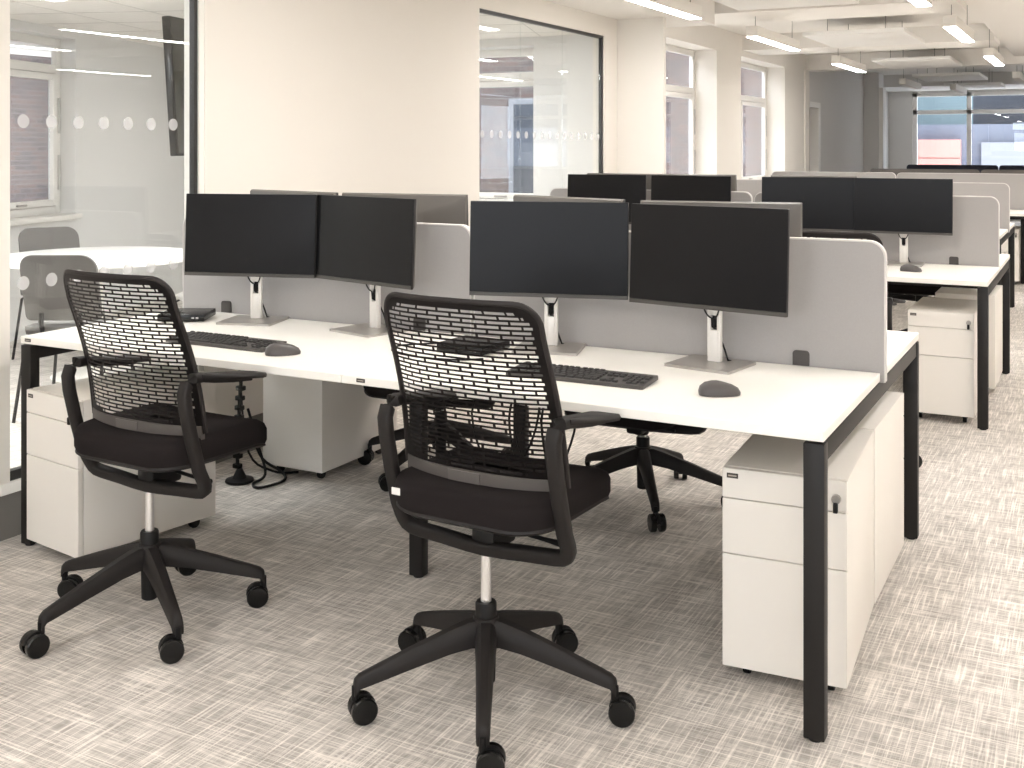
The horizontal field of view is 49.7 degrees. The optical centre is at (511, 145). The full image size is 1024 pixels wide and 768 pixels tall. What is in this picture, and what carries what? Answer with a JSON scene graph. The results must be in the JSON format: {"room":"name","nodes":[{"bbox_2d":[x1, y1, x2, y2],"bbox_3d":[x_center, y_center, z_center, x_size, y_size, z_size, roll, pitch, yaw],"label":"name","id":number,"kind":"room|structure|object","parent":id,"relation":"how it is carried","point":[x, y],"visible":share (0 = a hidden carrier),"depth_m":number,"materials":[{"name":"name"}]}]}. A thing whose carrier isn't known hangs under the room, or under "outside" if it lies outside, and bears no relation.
{"room":"open-plan office","nodes":[
{"label":"open-plan office","id":0,"kind":"room"},
{"bbox_2d":[10,19,183,341],"bbox_3d":[-3.812,0.197,7.286,0.178,2.430,9.900,0,0,9],"label":"wall","id":1,"kind":"structure","parent":0,"point":[118,169],"depth_m":9.41,"materials":[{"name":"white paint"}]},
{"bbox_2d":[10,31,82,225],"bbox_3d":[-3.693,-0.138,7.874,0.220,1.425,1.960,0,0,9],"label":"window","id":2,"kind":"structure","parent":1,"relation":"in","point":[50,212],"depth_m":8.68,"materials":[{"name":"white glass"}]},
{"bbox_2d":[162,16,183,155],"bbox_3d":[-1.994,-0.427,7.697,0.146,0.982,1.450,0,0,15],"label":"wall display","id":3,"kind":"object","parent":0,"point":[173,27],"visible":0.24,"depth_m":7.00,"materials":[{"name":"black plastic"}]},
{"bbox_2d":[10,0,577,56],"bbox_3d":[-4.665,-0.942,5.202,6.020,0.052,12.347,0,0,28],"label":"ceiling","id":4,"kind":"structure","parent":0,"point":[140,21],"depth_m":8.08,"materials":[{"name":"white paint"}]},
{"bbox_2d":[0,0,616,541],"bbox_3d":[-2.019,0.052,3.660,0.100,2.720,12.100,0,0,28],"label":"wall","id":5,"kind":"structure","parent":0,"point":[339,96],"depth_m":5.67,"materials":[{"name":"beige paint"}]},
{"bbox_2d":[0,478,20,496],"bbox_3d":[-1.619,1.227,4.399,0.096,0.040,1.020,0,0,28],"label":"trim","id":6,"kind":"structure","parent":5,"relation":"attached to","point":[13,486],"depth_m":3.96,"materials":[{"name":"white paint"}]},
{"bbox_2d":[10,0,197,480],"bbox_3d":[-1.605,0.167,4.396,0.033,2.080,0.948,0,0,28],"label":"window","id":7,"kind":"structure","parent":5,"relation":"in","point":[15,473],"depth_m":4.80,"materials":[{"name":"black metal"}]},
{"bbox_2d":[184,0,203,370],"bbox_3d":[-1.392,0.167,4.838,0.086,2.080,0.032,0,0,28],"label":"trim","id":8,"kind":"structure","parent":5,"relation":"attached to","point":[186,2],"depth_m":4.83,"materials":[{"name":"metal"}]},
{"bbox_2d":[479,8,602,172],"bbox_3d":[0.238,0.167,7.877,0.033,2.080,1.995,0,0,28],"label":"window","id":9,"kind":"structure","parent":5,"relation":"in","point":[483,11],"depth_m":8.73,"materials":[{"name":"black metal"}]},
{"bbox_2d":[0,220,1023,767],"bbox_3d":[2.890,1.437,9.661,15.200,0.050,27.500,0,0,28],"label":"floor","id":10,"kind":"structure","parent":0,"point":[937,678],"depth_m":3.13,"materials":[{"name":"carpet"}]},
{"bbox_2d":[11,226,110,359],"bbox_3d":[-2.984,0.983,7.294,0.488,0.861,0.548,0,0,-40],"label":"chair","id":11,"kind":"object","parent":10,"relation":"on","point":[44,238],"visible":0.19,"depth_m":7.44,"materials":[{"name":"grey plastic"}]},
{"bbox_2d":[12,255,133,422],"bbox_3d":[-2.307,0.983,5.848,0.488,0.861,0.548,0,0,0],"label":"chair","id":12,"kind":"object","parent":10,"relation":"on","point":[44,295],"visible":0.54,"depth_m":5.64,"materials":[{"name":"grey plastic"}]},
{"bbox_2d":[10,246,182,382],"bbox_3d":[-2.549,1.042,6.804,1.200,0.740,1.200,0,0,28],"label":"meeting table","id":13,"kind":"object","parent":10,"relation":"on","point":[113,257],"visible":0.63,"depth_m":6.78,"materials":[{"name":"white laminate"}]},
{"bbox_2d":[27,364,215,557],"bbox_3d":[-1.403,1.129,3.969,0.318,0.566,0.582,0,0,37],"label":"drawer pedestal","id":14,"kind":"object","parent":10,"relation":"on","point":[72,511],"visible":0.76,"depth_m":3.78,"materials":[{"name":"white paint"}]},
{"bbox_2d":[19,269,268,663],"bbox_3d":[-1.119,0.888,3.309,0.676,1.046,0.704,0,0,30],"label":"office chair","id":15,"kind":"object","parent":10,"relation":"on","point":[158,440],"visible":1,"depth_m":3.24,"materials":[{"name":"black plastic"}]},
{"bbox_2d":[225,370,253,485],"bbox_3d":[-1.146,1.071,4.646,0.120,0.683,0.120,0,0,28],"label":"spine","id":16,"kind":"object","parent":10,"relation":"on","point":[239,478],"visible":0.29,"depth_m":4.63,"materials":[{"name":"black plastic"}]},
{"bbox_2d":[247,408,286,488],"bbox_3d":[-1.043,1.261,4.646,0.174,0.300,0.200,0,0,28],"label":"power cable","id":17,"kind":"object","parent":10,"relation":"on","point":[258,450],"visible":0.84,"depth_m":4.68,"materials":[{"name":"black plastic"}]},
{"bbox_2d":[263,374,396,478],"bbox_3d":[-0.798,1.129,4.950,0.318,0.566,0.582,0,0,28],"label":"drawer pedestal","id":18,"kind":"object","parent":10,"relation":"on","point":[319,426],"visible":0.59,"depth_m":4.71,"materials":[{"name":"white paint"}]},
{"bbox_2d":[357,386,511,491],"bbox_3d":[-0.337,0.938,4.792,0.736,0.946,0.704,0,0,28],"label":"office chair","id":19,"kind":"object","parent":10,"relation":"on","point":[374,392],"visible":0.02,"depth_m":4.76,"materials":[{"name":"black plastic"}]},
{"bbox_2d":[21,311,918,742],"bbox_3d":[-0.136,1.042,3.946,2.800,0.739,1.572,0,0,28],"label":"desk","id":20,"kind":"object","parent":10,"relation":"on","point":[821,407],"visible":0.55,"depth_m":3.24,"materials":[{"name":"white laminate"}]},
{"bbox_2d":[157,308,215,320],"bbox_3d":[-1.266,0.658,4.302,0.180,0.030,0.171,0,0,0],"label":"station","id":21,"kind":"object","parent":20,"relation":"on","point":[187,314],"visible":0.75,"depth_m":4.24,"materials":[{"name":"black plastic"}]},
{"bbox_2d":[166,331,286,352],"bbox_3d":[-0.974,0.662,3.754,0.430,0.023,0.128,0,0,28],"label":"keyboard","id":22,"kind":"object","parent":20,"relation":"on","point":[236,342],"visible":0.88,"depth_m":3.72,"materials":[{"name":"black plastic"}]},
{"bbox_2d":[184,193,316,325],"bbox_3d":[-0.992,0.428,4.235,0.530,0.490,0.193,0,0,11],"label":"monitor","id":23,"kind":"object","parent":20,"relation":"on","point":[256,237],"visible":1,"depth_m":4.20,"materials":[{"name":"black plastic"}]},
{"bbox_2d":[239,370,298,473],"bbox_3d":[-1.045,1.085,4.742,0.252,0.658,0.045,0,0,-13],"label":"power cable","id":24,"kind":"object","parent":20,"relation":"hanging from","point":[242,412],"visible":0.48,"depth_m":4.75,"materials":[{"name":"black plastic"}]},
{"bbox_2d":[265,342,300,355],"bbox_3d":[-0.739,0.653,3.566,0.114,0.038,0.064,0,0,-14],"label":"computer mouse","id":25,"kind":"object","parent":20,"relation":"on","point":[279,348],"visible":1,"depth_m":3.54,"materials":[{"name":"black plastic"}]},
{"bbox_2d":[250,189,337,194],"bbox_3d":[-0.907,0.428,4.506,0.530,0.490,0.193,0,0,39],"label":"monitor","id":26,"kind":"object","parent":20,"relation":"on","point":[253,191],"visible":0.06,"depth_m":4.52,"materials":[{"name":"black plastic"}]},
{"bbox_2d":[183,217,473,335],"bbox_3d":[-0.750,0.493,4.273,1.381,0.421,0.040,0,0,28],"label":"divider","id":27,"kind":"object","parent":20,"relation":"attached to","point":[442,260],"visible":0.34,"depth_m":4.18,"materials":[{"name":"grey fabric"}]},
{"bbox_2d":[316,194,417,337],"bbox_3d":[-0.521,0.428,4.017,0.530,0.490,0.193,0,0,41],"label":"monitor","id":28,"kind":"object","parent":20,"relation":"on","point":[371,241],"visible":0.94,"depth_m":3.98,"materials":[{"name":"black plastic"}]},
{"bbox_2d":[342,193,468,225],"bbox_3d":[-0.423,0.428,4.238,0.530,0.490,0.193,0,0,20],"label":"monitor","id":29,"kind":"object","parent":20,"relation":"on","point":[431,208],"visible":0.06,"depth_m":4.18,"materials":[{"name":"black plastic"}]},
{"bbox_2d":[437,335,509,354],"bbox_3d":[-0.127,0.658,3.643,0.180,0.030,0.171,0,0,32],"label":"station","id":30,"kind":"object","parent":20,"relation":"on","point":[458,338],"visible":0.49,"depth_m":3.60,"materials":[{"name":"black plastic"}]},
{"bbox_2d":[469,201,628,355],"bbox_3d":[0.124,0.428,3.660,0.530,0.490,0.193,0,0,13],"label":"monitor","id":31,"kind":"object","parent":20,"relation":"on","point":[551,251],"visible":0.94,"depth_m":3.63,"materials":[{"name":"black plastic"}]},
{"bbox_2d":[513,195,625,202],"bbox_3d":[0.186,0.428,3.973,0.530,0.490,0.193,0,0,45],"label":"monitor","id":32,"kind":"object","parent":20,"relation":"on","point":[537,198],"visible":0.07,"depth_m":4.00,"materials":[{"name":"black plastic"}]},
{"bbox_2d":[506,361,657,389],"bbox_3d":[0.199,0.662,3.201,0.430,0.023,0.128,0,0,28],"label":"keyboard","id":33,"kind":"object","parent":20,"relation":"on","point":[566,373],"visible":0.83,"depth_m":3.15,"materials":[{"name":"black plastic"}]},
{"bbox_2d":[474,231,886,382],"bbox_3d":[0.492,0.493,3.615,1.407,0.421,0.040,0,0,28],"label":"divider","id":34,"kind":"object","parent":20,"relation":"attached to","point":[837,317],"visible":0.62,"depth_m":3.40,"materials":[{"name":"grey fabric"}]},
{"bbox_2d":[629,203,789,374],"bbox_3d":[0.608,0.428,3.389,0.530,0.490,0.193,0,0,37],"label":"monitor","id":35,"kind":"object","parent":20,"relation":"on","point":[713,259],"visible":1,"depth_m":3.36,"materials":[{"name":"black plastic"}]},
{"bbox_2d":[698,380,740,396],"bbox_3d":[0.561,0.653,2.987,0.114,0.038,0.064,0,0,0],"label":"computer mouse","id":36,"kind":"object","parent":20,"relation":"on","point":[712,388],"visible":1,"depth_m":2.96,"materials":[{"name":"black plastic"}]},
{"bbox_2d":[640,200,801,236],"bbox_3d":[0.682,0.428,3.641,0.530,0.490,0.193,0,0,18],"label":"monitor","id":37,"kind":"object","parent":20,"relation":"on","point":[795,208],"visible":0.09,"depth_m":3.60,"materials":[{"name":"black plastic"}]},
{"bbox_2d":[347,292,635,767],"bbox_3d":[-0.038,0.888,2.833,0.737,1.046,0.703,0,0,30],"label":"office chair","id":38,"kind":"object","parent":10,"relation":"on","point":[503,497],"visible":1,"depth_m":2.73,"materials":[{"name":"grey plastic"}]},
{"bbox_2d":[564,411,722,531],"bbox_3d":[0.502,0.938,4.372,0.676,0.947,0.712,0,0,-18],"label":"office chair","id":39,"kind":"object","parent":10,"relation":"on","point":[644,455],"visible":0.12,"depth_m":4.32,"materials":[{"name":"black plastic"}]},
{"bbox_2d":[722,428,873,689],"bbox_3d":[0.812,1.129,3.093,0.318,0.566,0.582,0,0,25],"label":"drawer pedestal","id":40,"kind":"object","parent":10,"relation":"on","point":[762,482],"visible":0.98,"depth_m":2.88,"materials":[{"name":"white paint"}]},
{"bbox_2d":[802,231,922,467],"bbox_3d":[1.426,0.888,4.918,0.742,1.046,0.689,0,0,25],"label":"office chair","id":41,"kind":"object","parent":10,"relation":"on","point":[891,302],"visible":0.05,"depth_m":4.69,"materials":[{"name":"black plastic"}]},
{"bbox_2d":[855,391,903,603],"bbox_3d":[1.081,1.129,3.633,0.318,0.566,0.582,0,0,28],"label":"drawer pedestal","id":42,"kind":"object","parent":10,"relation":"on","point":[886,417],"visible":0.27,"depth_m":3.53,"materials":[{"name":"white paint"}]},
{"bbox_2d":[887,284,940,331],"bbox_3d":[2.704,0.888,7.305,0.740,1.046,0.697,0,0,28],"label":"office chair","id":43,"kind":"object","parent":10,"relation":"on","point":[903,292],"visible":0.02,"depth_m":7.11,"materials":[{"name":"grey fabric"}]},
{"bbox_2d":[908,297,976,421],"bbox_3d":[2.311,1.129,5.870,0.318,0.566,0.582,0,0,28],"label":"drawer pedestal","id":44,"kind":"object","parent":10,"relation":"on","point":[946,328],"visible":0.91,"depth_m":5.63,"materials":[{"name":"white paint"}]},
{"bbox_2d":[887,254,1009,429],"bbox_3d":[1.488,1.042,6.822,2.800,0.739,1.570,0,0,28],"label":"desk","id":45,"kind":"object","parent":10,"relation":"on","point":[984,279],"visible":0.31,"depth_m":5.70,"materials":[{"name":"white laminate"}]},
{"bbox_2d":[567,174,646,223],"bbox_3d":[0.616,0.428,7.112,0.530,0.490,0.193,0,0,24],"label":"monitor","id":46,"kind":"object","parent":45,"relation":"on","point":[631,188],"visible":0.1,"depth_m":7.08,"materials":[{"name":"black plastic"}]},
{"bbox_2d":[587,173,657,189],"bbox_3d":[0.725,0.428,7.363,0.530,0.490,0.193,0,0,33],"label":"monitor","id":47,"kind":"object","parent":45,"relation":"on","point":[648,185],"visible":0.1,"depth_m":7.28,"materials":[{"name":"black plastic"}]},
{"bbox_2d":[549,188,752,230],"bbox_3d":[0.872,0.493,7.148,1.386,0.421,0.028,0,0,28],"label":"divider","id":48,"kind":"object","parent":45,"relation":"attached to","point":[736,196],"visible":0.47,"depth_m":6.87,"materials":[{"name":"grey fabric"}]},
{"bbox_2d":[651,175,731,200],"bbox_3d":[1.115,0.428,6.848,0.530,0.490,0.193,0,0,33],"label":"monitor","id":49,"kind":"object","parent":45,"relation":"on","point":[663,187],"visible":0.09,"depth_m":6.82,"materials":[{"name":"black plastic"}]},
{"bbox_2d":[658,174,736,190],"bbox_3d":[1.181,0.428,7.133,0.530,0.490,0.193,0,0,24],"label":"monitor","id":50,"kind":"object","parent":45,"relation":"on","point":[734,177],"visible":0.06,"depth_m":7.06,"materials":[{"name":"black plastic"}]},
{"bbox_2d":[762,177,853,237],"bbox_3d":[1.745,0.428,6.514,0.530,0.490,0.193,0,0,21],"label":"monitor","id":51,"kind":"object","parent":45,"relation":"on","point":[827,202],"visible":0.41,"depth_m":6.46,"materials":[{"name":"black plastic"}]},
{"bbox_2d":[754,192,999,266],"bbox_3d":[2.109,0.493,6.493,1.386,0.421,0.040,0,0,28],"label":"divider","id":52,"kind":"object","parent":45,"relation":"attached to","point":[975,240],"visible":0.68,"depth_m":6.25,"materials":[{"name":"grey fabric"}]},
{"bbox_2d":[854,178,952,266],"bbox_3d":[2.221,0.428,6.274,0.530,0.490,0.193,0,0,26],"label":"monitor","id":53,"kind":"object","parent":45,"relation":"on","point":[902,207],"visible":0.97,"depth_m":6.25,"materials":[{"name":"black plastic"}]},
{"bbox_2d":[900,264,921,271],"bbox_3d":[2.141,0.653,5.927,0.114,0.038,0.064,0,0,38],"label":"computer mouse","id":54,"kind":"object","parent":45,"relation":"on","point":[906,267],"visible":1,"depth_m":5.91,"materials":[{"name":"black plastic"}]},
{"bbox_2d":[935,285,1002,388],"bbox_3d":[2.720,1.129,6.561,0.318,0.566,0.582,0,0,28],"label":"drawer pedestal","id":55,"kind":"object","parent":10,"relation":"on","point":[995,297],"visible":0.41,"depth_m":6.33,"materials":[{"name":"white paint"}]},
{"bbox_2d":[997,223,1014,307],"bbox_3d":[2.798,1.042,9.636,2.800,0.739,1.570,0,0,28],"label":"desk","id":56,"kind":"object","parent":10,"relation":"on","point":[1004,235],"visible":0.14,"depth_m":9.64,"materials":[{"name":"white laminate"}]},
{"bbox_2d":[737,179,761,201],"bbox_3d":[2.182,0.503,9.962,1.386,0.401,0.028,0,0,28],"label":"divider","id":57,"kind":"object","parent":56,"relation":"attached to","point":[753,186],"visible":0.02,"depth_m":9.96,"materials":[{"name":"grey fabric"}]},
{"bbox_2d":[953,182,1009,232],"bbox_3d":[3.423,0.503,9.305,1.406,0.401,0.028,0,0,28],"label":"divider","id":58,"kind":"object","parent":56,"relation":"attached to","point":[1000,191],"visible":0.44,"depth_m":9.02,"materials":[{"name":"grey fabric"}]},
{"bbox_2d":[1001,226,1020,281],"bbox_3d":[5.106,1.129,11.473,0.318,0.566,0.582,0,0,28],"label":"drawer pedestal","id":59,"kind":"object","parent":10,"relation":"on","point":[1004,247],"visible":0.29,"depth_m":11.18,"materials":[{"name":"white paint"}]},
{"bbox_2d":[1010,210,1023,283],"bbox_3d":[4.882,1.042,11.927,4.200,0.739,1.570,0,0,28],"label":"desk","id":60,"kind":"object","parent":10,"relation":"on","point":[1014,214],"visible":0.09,"depth_m":11.31,"materials":[{"name":"white laminate"}]},
{"bbox_2d":[772,171,895,177],"bbox_3d":[3.647,0.499,12.581,1.386,0.409,0.028,0,0,28],"label":"divider","id":61,"kind":"object","parent":60,"relation":"attached to","point":[792,173],"visible":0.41,"depth_m":12.52,"materials":[{"name":"grey fabric"}]},
{"bbox_2d":[897,173,1023,209],"bbox_3d":[4.882,0.499,11.927,1.391,0.409,0.028,0,0,28],"label":"divider","id":62,"kind":"object","parent":60,"relation":"attached to","point":[1015,182],"visible":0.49,"depth_m":11.79,"materials":[{"name":"grey fabric"}]},
{"bbox_3d":[6.840,1.042,14.341,4.200,0.739,1.570,0,0,28],"label":"desk","id":63,"kind":"object","parent":10,"relation":"on","visible":0},
{"bbox_2d":[870,169,979,177],"bbox_3d":[5.590,0.508,15.004,1.410,0.390,0.027,0,0,28],"label":"divider","id":64,"kind":"object","parent":63,"relation":"attached to","point":[895,171],"visible":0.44,"depth_m":14.98,"materials":[{"name":"grey fabric"}]},
{"bbox_2d":[981,170,1023,173],"bbox_3d":[6.840,0.508,14.341,1.400,0.390,0.027,0,0,28],"label":"divider","id":65,"kind":"object","parent":63,"relation":"attached to","point":[982,171],"visible":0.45,"depth_m":14.53,"materials":[{"name":"grey fabric"}]},
{"bbox_3d":[8.314,1.042,17.125,4.200,0.739,1.570,0,0,28],"label":"desk","id":66,"kind":"object","parent":10,"relation":"on","visible":0},
{"bbox_2d":[907,165,997,172],"bbox_3d":[7.077,0.503,17.780,1.380,0.400,0.027,0,0,28],"label":"divider","id":67,"kind":"object","parent":66,"relation":"attached to","point":[979,168],"visible":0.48,"depth_m":17.73,"materials":[{"name":"fabric"}]},
{"bbox_2d":[479,34,592,195],"bbox_3d":[-1.227,0.197,10.198,4.620,2.430,0.297,0,0,28],"label":"wall","id":68,"kind":"structure","parent":0,"point":[562,64],"depth_m":9.17,"materials":[{"name":"white paint"}]},
{"bbox_2d":[545,0,714,26],"bbox_3d":[-1.543,-1.168,3.833,0.580,0.280,12.850,0,0,28],"label":"ceiling","id":69,"kind":"structure","parent":0,"point":[615,9],"depth_m":8.57,"materials":[{"name":"white paint"}]},
{"bbox_2d":[617,17,665,173],"bbox_3d":[0.803,0.052,9.047,0.945,2.720,0.058,0,0,28],"label":"wall column","id":70,"kind":"structure","parent":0,"point":[641,42],"depth_m":8.89,"materials":[{"name":"beige paint"}]},
{"bbox_2d":[666,25,888,178],"bbox_3d":[3.982,0.052,15.736,0.297,2.720,14.740,0,0,28],"label":"wall","id":71,"kind":"structure","parent":0,"point":[719,54],"depth_m":14.84,"materials":[{"name":"beige paint"}]},
{"bbox_2d":[741,62,766,179],"bbox_3d":[3.064,-0.256,13.953,0.340,1.605,2.130,0,0,28],"label":"window","id":72,"kind":"structure","parent":71,"relation":"in","point":[745,100],"depth_m":14.66,"materials":[{"name":"glass"}]},
{"bbox_2d":[809,101,820,171],"bbox_3d":[4.393,0.382,16.361,0.185,2.060,0.750,0,0,28],"label":"door","id":73,"kind":"structure","parent":71,"relation":"in","point":[814,107],"depth_m":16.58,"materials":[{"name":"silver metal"}]},
{"bbox_2d":[804,70,808,171],"bbox_3d":[4.237,0.162,15.879,0.020,2.500,0.250,0,0,28],"label":"wall pier","id":74,"kind":"object","parent":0,"point":[806,72],"visible":0.64,"depth_m":15.82,"materials":[{"name":"beige paint"}]},
{"bbox_2d":[666,0,966,27],"bbox_3d":[5.155,-1.218,8.094,8.930,0.180,0.850,0,0,28],"label":"ceiling","id":75,"kind":"structure","parent":0,"point":[724,14],"depth_m":9.33,"materials":[{"name":"white paint"}]},
{"bbox_2d":[712,5,1023,74],"bbox_3d":[5.193,-1.358,8.271,9.430,0.100,27.000,0,0,28],"label":"ceiling","id":76,"kind":"structure","parent":0,"point":[969,17],"depth_m":12.09,"materials":[{"name":"white paint"}]},
{"bbox_2d":[628,0,701,19],"bbox_3d":[1.020,-1.123,7.539,0.100,0.370,1.450,0,0,28],"label":"linear light","id":77,"kind":"object","parent":76,"relation":"hanging from","point":[681,8],"visible":1,"depth_m":7.71,"materials":[{"name":"metal"}]},
{"bbox_2d":[746,16,799,50],"bbox_3d":[2.424,-1.123,10.191,0.100,0.370,1.550,0,0,28],"label":"linear light","id":78,"kind":"object","parent":76,"relation":"hanging from","point":[755,32],"visible":0.97,"depth_m":9.96,"materials":[{"name":"metal"}]},
{"bbox_2d":[747,36,799,50],"bbox_3d":[2.424,-0.941,10.191,0.092,0.006,1.542,0,0,28],"label":"diffuser","id":79,"kind":"object","parent":78,"relation":"attached to","point":[770,40],"depth_m":10.15,"materials":[{"name":"white plastic"}]},
{"bbox_2d":[712,0,858,10],"bbox_3d":[1.883,-1.198,7.993,0.940,0.220,1.510,0,0,28],"label":"raft","id":80,"kind":"object","parent":76,"relation":"hanging from","point":[739,5],"visible":1,"depth_m":8.43,"materials":[{"name":"white fabric"}]},
{"bbox_2d":[832,51,865,72],"bbox_3d":[4.091,-1.123,13.381,0.100,0.370,1.600,0,0,28],"label":"linear light","id":81,"kind":"object","parent":76,"relation":"hanging from","point":[840,61],"visible":0.95,"depth_m":13.17,"materials":[{"name":"metal"}]},
{"bbox_2d":[832,64,863,72],"bbox_3d":[4.091,-0.941,13.381,0.092,0.006,1.592,0,0,28],"label":"diffuser","id":82,"kind":"object","parent":81,"relation":"attached to","point":[853,67],"depth_m":13.37,"materials":[{"name":"white plastic"}]},
{"bbox_2d":[802,16,924,47],"bbox_3d":[3.608,-1.193,11.261,0.950,0.230,1.440,0,0,28],"label":"raft","id":83,"kind":"object","parent":76,"relation":"hanging from","point":[885,36],"visible":0.91,"depth_m":10.98,"materials":[{"name":"white fabric"}]},
{"bbox_2d":[899,69,920,89],"bbox_3d":[6.355,-1.123,17.614,0.100,0.370,1.700,0,0,28],"label":"linear light","id":84,"kind":"object","parent":76,"relation":"hanging from","point":[903,81],"visible":0.88,"depth_m":17.27,"materials":[{"name":"metal"}]},
{"bbox_2d":[899,84,920,89],"bbox_3d":[6.355,-0.941,17.614,0.092,0.006,1.692,0,0,28],"label":"diffuser","id":85,"kind":"object","parent":84,"relation":"attached to","point":[914,86],"depth_m":17.71,"materials":[{"name":"white plastic"}]},
{"bbox_2d":[871,48,961,68],"bbox_3d":[5.301,-1.188,14.415,0.930,0.240,1.440,0,0,28],"label":"raft","id":86,"kind":"object","parent":76,"relation":"hanging from","point":[927,61],"visible":0.91,"depth_m":14.13,"materials":[{"name":"white fabric"}]},
{"bbox_2d":[912,67,987,81],"bbox_3d":[6.988,-1.193,17.590,0.960,0.230,1.550,0,0,28],"label":"raft","id":87,"kind":"object","parent":76,"relation":"hanging from","point":[958,76],"visible":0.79,"depth_m":17.13,"materials":[{"name":"white fabric"}]},
{"bbox_2d":[943,5,973,41],"bbox_3d":[3.791,-1.123,9.353,0.100,0.370,1.450,0,0,28],"label":"linear light","id":88,"kind":"object","parent":76,"relation":"hanging from","point":[953,24],"visible":1,"depth_m":9.01,"materials":[{"name":"metal"}]},
{"bbox_2d":[944,26,973,41],"bbox_3d":[3.791,-0.941,9.353,0.092,0.006,1.442,0,0,28],"label":"diffuser","id":89,"kind":"object","parent":88,"relation":"attached to","point":[961,33],"depth_m":9.29,"materials":[{"name":"white plastic"}]},
{"bbox_2d":[944,70,1004,87],"bbox_3d":[8.010,-1.168,19.114,0.900,0.280,1.000,0,0,28],"label":"raft","id":90,"kind":"object","parent":76,"relation":"hanging from","point":[981,84],"visible":0.84,"depth_m":18.77,"materials":[{"name":"white fabric"}]},
{"bbox_2d":[983,29,1003,65],"bbox_3d":[5.353,-1.123,12.260,0.100,0.370,1.500,0,0,28],"label":"linear light","id":91,"kind":"object","parent":76,"relation":"hanging from","point":[992,55],"visible":0.88,"depth_m":11.79,"materials":[{"name":"metal"}]},
{"bbox_2d":[984,56,1003,65],"bbox_3d":[5.353,-0.941,12.260,0.092,0.006,1.492,0,0,28],"label":"diffuser","id":92,"kind":"object","parent":91,"relation":"attached to","point":[995,60],"depth_m":12.26,"materials":[{"name":"white plastic"}]},
{"bbox_2d":[742,24,999,54],"bbox_3d":[6.852,-1.218,11.297,8.930,0.180,0.800,0,0,28],"label":"ceiling","id":93,"kind":"structure","parent":0,"point":[935,37],"depth_m":12.58,"materials":[{"name":"white paint"}]},
{"bbox_2d":[864,73,882,171],"bbox_3d":[6.531,0.052,19.954,0.260,2.720,0.500,0,0,28],"label":"wall pillar","id":94,"kind":"structure","parent":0,"point":[873,82],"depth_m":19.73,"materials":[{"name":"grey paint"}]},
{"bbox_2d":[879,88,886,168],"bbox_3d":[6.665,0.187,19.854,0.070,2.450,0.350,0,0,28],"label":"trim","id":95,"kind":"structure","parent":94,"relation":"attached to","point":[882,91],"depth_m":19.71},
{"bbox_2d":[806,48,1023,71],"bbox_3d":[8.356,-1.198,13.923,9.130,0.220,0.350,0,0,28],"label":"lintel","id":96,"kind":"object","parent":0,"point":[967,57],"visible":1,"depth_m":15.27,"materials":[{"name":"white paint"}]},
{"bbox_2d":[883,71,1023,91],"bbox_3d":[11.152,-1.198,19.204,9.130,0.220,1.900,0,0,28],"label":"ceiling","id":97,"kind":"structure","parent":0,"point":[890,82],"depth_m":20.20,"materials":[{"name":"grey paint"}]},
{"bbox_2d":[889,89,1023,168],"bbox_3d":[11.667,0.052,20.176,9.130,2.720,0.300,0,0,28],"label":"wall","id":98,"kind":"structure","parent":0,"point":[900,103],"depth_m":22.05,"materials":[{"name":"grey paint"}]},
{"bbox_2d":[963,0,1023,55],"bbox_3d":[2.462,-1.248,5.701,0.950,0.120,19.900,0,0,28],"label":"ceiling","id":99,"kind":"structure","parent":0,"point":[1004,18],"depth_m":10.29,"materials":[{"name":"white paint"}]},
{"label":"outside","id":100,"kind":"structure","parent":0,"visible":0},
{"bbox_2d":[10,54,50,209],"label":"window","id":101,"kind":"structure","parent":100,"point":[28,96],"depth_m":18.45,"materials":[{"name":"glass"}]},
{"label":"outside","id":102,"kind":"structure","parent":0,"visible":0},
{"bbox_2d":[479,48,532,200],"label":"window","id":103,"kind":"structure","parent":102,"point":[505,113],"depth_m":16.14,"materials":[{"name":"glass"}]},
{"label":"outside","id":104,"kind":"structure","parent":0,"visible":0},
{"bbox_2d":[666,44,761,176],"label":"window","id":105,"kind":"structure","parent":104,"point":[677,65],"depth_m":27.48,"materials":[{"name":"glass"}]},
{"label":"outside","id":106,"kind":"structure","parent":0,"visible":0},
{"bbox_2d":[913,91,1023,169],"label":"window","id":107,"kind":"structure","parent":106,"point":[997,139],"depth_m":27.57,"materials":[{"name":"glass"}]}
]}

